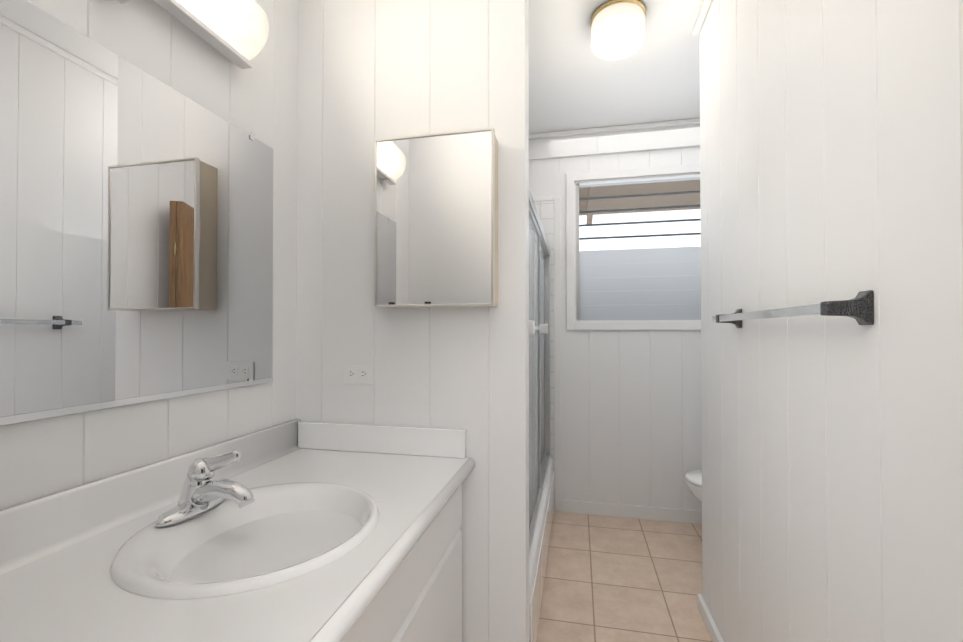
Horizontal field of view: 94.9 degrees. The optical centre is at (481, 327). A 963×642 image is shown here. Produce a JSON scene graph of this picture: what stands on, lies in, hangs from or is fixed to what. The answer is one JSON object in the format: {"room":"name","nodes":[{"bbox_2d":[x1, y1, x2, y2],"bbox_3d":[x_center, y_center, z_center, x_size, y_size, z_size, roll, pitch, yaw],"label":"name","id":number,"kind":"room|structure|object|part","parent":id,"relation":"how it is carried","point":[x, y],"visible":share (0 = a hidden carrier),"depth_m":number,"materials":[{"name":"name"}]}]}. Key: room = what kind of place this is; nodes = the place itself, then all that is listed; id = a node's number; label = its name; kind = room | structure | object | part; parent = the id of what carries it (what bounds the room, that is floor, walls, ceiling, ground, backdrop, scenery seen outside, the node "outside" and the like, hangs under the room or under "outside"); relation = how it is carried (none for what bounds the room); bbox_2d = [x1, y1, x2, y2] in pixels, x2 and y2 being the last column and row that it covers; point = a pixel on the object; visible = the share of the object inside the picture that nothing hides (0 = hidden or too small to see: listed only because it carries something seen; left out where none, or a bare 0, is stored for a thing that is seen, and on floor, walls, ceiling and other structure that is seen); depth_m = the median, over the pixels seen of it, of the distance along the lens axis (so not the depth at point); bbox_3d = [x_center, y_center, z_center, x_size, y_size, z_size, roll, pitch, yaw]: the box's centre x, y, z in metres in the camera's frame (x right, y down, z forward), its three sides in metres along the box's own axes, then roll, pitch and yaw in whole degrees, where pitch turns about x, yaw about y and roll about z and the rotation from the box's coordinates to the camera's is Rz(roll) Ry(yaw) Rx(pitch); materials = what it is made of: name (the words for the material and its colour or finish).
{"room":"bathroom","nodes":[
{"label":"bathroom","id":0,"kind":"room"},
{"bbox_2d":[0,0,297,509],"bbox_3d":[-0.660,-0.051,1.828,0.100,2.650,3.210,0,-1,12],"label":"wall","id":1,"kind":"structure","parent":0,"point":[39,458],"depth_m":1.15,"materials":[{"name":"white paint"}]},
{"bbox_2d":[0,0,272,425],"bbox_3d":[-0.785,-0.213,0.998,0.009,0.776,0.930,0,-1,12],"label":"wall mirror","id":2,"kind":"object","parent":1,"relation":"attached to","point":[136,234],"visible":1,"depth_m":0.96,"materials":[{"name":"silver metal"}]},
{"bbox_2d":[116,0,268,68],"bbox_3d":[-0.740,-0.827,0.974,0.114,0.271,0.662,0,-1,12],"label":"sconce","id":3,"kind":"object","parent":1,"relation":"attached to","point":[235,32],"visible":1,"depth_m":1.18,"materials":[{"name":"white paint"}]},
{"bbox_3d":[-0.730,-0.871,0.972,0.092,0.184,0.650,0,-1,12],"label":"lamp shade","id":4,"kind":"part","parent":3,"relation":"part of","materials":[{"name":"white glass"}]},
{"bbox_2d":[296,0,528,641],"bbox_3d":[-0.251,-0.054,1.546,0.821,2.650,0.100,0,-1,12],"label":"wall","id":5,"kind":"structure","parent":0,"point":[370,72],"depth_m":1.49,"materials":[{"name":"white paint"}]},
{"bbox_2d":[343,363,372,383],"bbox_3d":[-0.427,0.161,1.526,0.114,0.070,0.008,0,-1,12],"label":"outlet","id":6,"kind":"object","parent":5,"relation":"attached to","point":[357,373],"visible":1,"depth_m":1.52,"materials":[{"name":"white plastic"}]},
{"bbox_2d":[296,419,467,458],"bbox_3d":[-0.347,0.379,1.498,0.607,0.091,0.020,0,-1,12],"label":"backsplash","id":7,"kind":"structure","parent":5,"relation":"attached to","point":[450,443],"depth_m":1.48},
{"bbox_2d":[374,128,497,307],"bbox_3d":[-0.144,-0.333,1.423,0.391,0.539,0.099,0,-1,12],"label":"medicine cabinet mirror","id":8,"kind":"object","parent":5,"relation":"attached to","point":[435,219],"visible":1,"depth_m":1.38,"materials":[{"name":"silver mirror"}]},
{"bbox_2d":[529,146,701,510],"bbox_3d":[0.575,-0.036,3.151,1.950,2.650,0.100,0,-1,12],"label":"wall","id":9,"kind":"structure","parent":0,"point":[638,419],"depth_m":3.00,"materials":[{"name":"white paint"}]},
{"bbox_2d":[529,200,553,457],"bbox_3d":[0.109,0.014,3.194,0.820,1.810,0.012,0,-1,12],"label":"tile surround","id":10,"kind":"object","parent":9,"relation":"attached to","point":[545,210],"visible":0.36,"depth_m":3.11,"materials":[{"name":"white tile"}]},
{"bbox_2d":[533,196,553,201],"bbox_3d":[0.115,-0.906,3.201,0.808,0.030,0.016,0,-1,12],"label":"trim","id":11,"kind":"structure","parent":9,"relation":"attached to","point":[548,198],"depth_m":3.12,"materials":[{"name":"white paint"}]},
{"bbox_2d":[554,197,560,511],"bbox_3d":[0.533,0.188,3.098,0.046,2.200,0.016,0,-1,12],"label":"trim","id":12,"kind":"structure","parent":9,"relation":"attached to","point":[557,354],"depth_m":3.09,"materials":[{"name":"white paint"}]},
{"bbox_2d":[529,133,597,159],"bbox_3d":[0.254,-1.276,3.172,1.120,0.170,0.022,0,-1,12],"label":"trim","id":13,"kind":"structure","parent":9,"relation":"attached to","point":[565,146],"depth_m":3.09,"materials":[{"name":"white paint"}]},
{"bbox_2d":[529,118,699,138],"bbox_3d":[0.898,-1.348,3.006,2.449,0.030,0.028,0,-1,12],"label":"crown molding","id":14,"kind":"structure","parent":9,"relation":"attached to","point":[619,128],"depth_m":2.99,"materials":[{"name":"white paint"}]},
{"bbox_2d":[561,500,701,523],"bbox_3d":[1.329,1.244,2.913,1.580,0.085,0.016,0,-1,12],"label":"baseboard","id":15,"kind":"structure","parent":9,"relation":"attached to","point":[638,512],"depth_m":2.97,"materials":[{"name":"white paint"}]},
{"bbox_2d":[566,164,700,329],"bbox_3d":[1.091,-0.527,3.034,0.998,1.094,0.118,0,-1,12],"label":"window","id":16,"kind":"structure","parent":9,"relation":"in","point":[656,288],"depth_m":3.04,"materials":[{"name":"white glass"}]},
{"bbox_2d":[579,179,699,215],"bbox_3d":[1.276,-1.155,3.681,3.600,0.100,1.190,0,-1,12],"label":"roof eave","id":17,"kind":"object","parent":9,"relation":"attached to","point":[653,187],"depth_m":3.77,"materials":[{"name":"brown wood"}]},
{"bbox_2d":[586,186,596,223],"bbox_3d":[0.929,-1.054,3.755,0.050,0.100,1.190,0,-1,12],"label":"rafter","id":18,"kind":"object","parent":17,"relation":"attached to","point":[592,190],"depth_m":3.65,"materials":[{"name":"brown wood"}]},
{"bbox_2d":[598,124,699,154],"bbox_3d":[1.451,-1.279,2.911,1.328,0.170,0.022,0,-1,12],"label":"trim","id":19,"kind":"structure","parent":9,"relation":"attached to","point":[669,137],"depth_m":2.97,"materials":[{"name":"white paint"}]},
{"bbox_2d":[528,0,703,133],"bbox_3d":[0.454,-1.425,1.084,3.500,0.080,4.800,0,-1,12],"label":"ceiling","id":20,"kind":"structure","parent":0,"point":[575,83],"depth_m":2.37,"materials":[{"name":"white paint"}]},
{"bbox_2d":[590,0,645,59],"bbox_3d":[0.603,-1.304,1.956,0.236,0.141,0.236,0,-1,12],"label":"ceiling light","id":21,"kind":"object","parent":20,"relation":"attached to","point":[617,29],"visible":1,"depth_m":1.88,"materials":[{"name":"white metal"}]},
{"bbox_2d":[537,511,711,641],"bbox_3d":[0.454,1.295,1.054,3.500,0.060,4.800,0,-1,12],"label":"floor","id":22,"kind":"structure","parent":0,"point":[613,579],"depth_m":2.22,"materials":[{"name":"tile"}]},
{"bbox_2d":[352,491,461,641],"bbox_3d":[-0.493,0.861,0.890,0.614,0.805,1.260,0,-1,12],"label":"bathroom vanity","id":23,"kind":"object","parent":22,"relation":"on","point":[425,604],"depth_m":1.12,"materials":[{"name":"white laminate"}]},
{"bbox_2d":[0,447,474,641],"bbox_3d":[-0.468,0.439,0.889,0.643,0.040,1.260,0,-1,12],"label":"countertop","id":24,"kind":"structure","parent":23,"relation":"on","point":[30,611],"depth_m":0.70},
{"bbox_2d":[144,445,263,526],"bbox_3d":[-0.576,0.335,0.963,0.181,0.140,0.171,0,-1,12],"label":"faucet","id":25,"kind":"object","parent":24,"relation":"on","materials":[{"name":"silver metal"}]},
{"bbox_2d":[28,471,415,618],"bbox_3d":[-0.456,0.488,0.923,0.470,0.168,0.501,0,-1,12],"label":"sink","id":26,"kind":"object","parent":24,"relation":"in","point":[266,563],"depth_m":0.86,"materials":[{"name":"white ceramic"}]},
{"bbox_2d":[529,188,553,641],"bbox_3d":[-0.054,0.365,2.385,0.818,1.830,1.628,0,-1,12],"label":"shower door","id":27,"kind":"structure","parent":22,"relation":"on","point":[541,490],"depth_m":2.27,"materials":[{"name":"clear glass"}]},
{"bbox_3d":[0.246,0.005,1.940,0.042,0.050,0.732,0,-1,12],"label":"shower door pull","id":28,"kind":"part","parent":27,"relation":"part of","materials":[{"name":"white paint"}]},
{"bbox_2d":[685,469,701,502],"bbox_3d":[1.599,0.894,2.477,0.849,0.775,0.490,0,-1,12],"label":"toilet","id":29,"kind":"object","parent":22,"relation":"on","point":[693,479],"visible":0.1,"depth_m":2.51,"materials":[{"name":"white ceramic"}]},
{"bbox_2d":[699,0,962,641],"bbox_3d":[0.832,-0.060,1.007,0.100,2.650,2.040,0,-1,12],"label":"wall","id":30,"kind":"structure","parent":0,"point":[831,150],"depth_m":0.97,"materials":[{"name":"white paint"}]},
{"bbox_2d":[693,0,711,35],"bbox_3d":[0.771,-1.371,1.041,0.028,0.028,2.052,0,-1,12],"label":"crown molding","id":31,"kind":"structure","parent":30,"relation":"attached to","point":[705,7],"depth_m":1.92,"materials":[{"name":"white paint"}]},
{"bbox_2d":[697,594,723,641],"bbox_3d":[0.839,1.238,1.305,0.020,0.060,1.454,0,-1,12],"label":"baseboard","id":32,"kind":"structure","parent":30,"relation":"attached to","point":[711,626],"depth_m":1.85,"materials":[{"name":"white paint"}]},
{"bbox_2d":[712,290,873,327],"bbox_3d":[0.789,-0.033,1.220,0.074,0.066,0.767,0,-1,12],"label":"towel rail","id":33,"kind":"object","parent":30,"relation":"attached to","point":[859,308],"visible":1,"depth_m":0.87,"materials":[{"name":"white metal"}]},
{"label":"outside","id":34,"kind":"structure","parent":0,"visible":0},
{"bbox_2d":[579,209,700,250],"bbox_3d":[1.758,-0.686,5.418,6.000,5.000,0.020,0,-1,12],"label":"sky","id":35,"kind":"structure","parent":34,"point":[688,238],"depth_m":5.37,"materials":[{"name":"white"}]}
]}

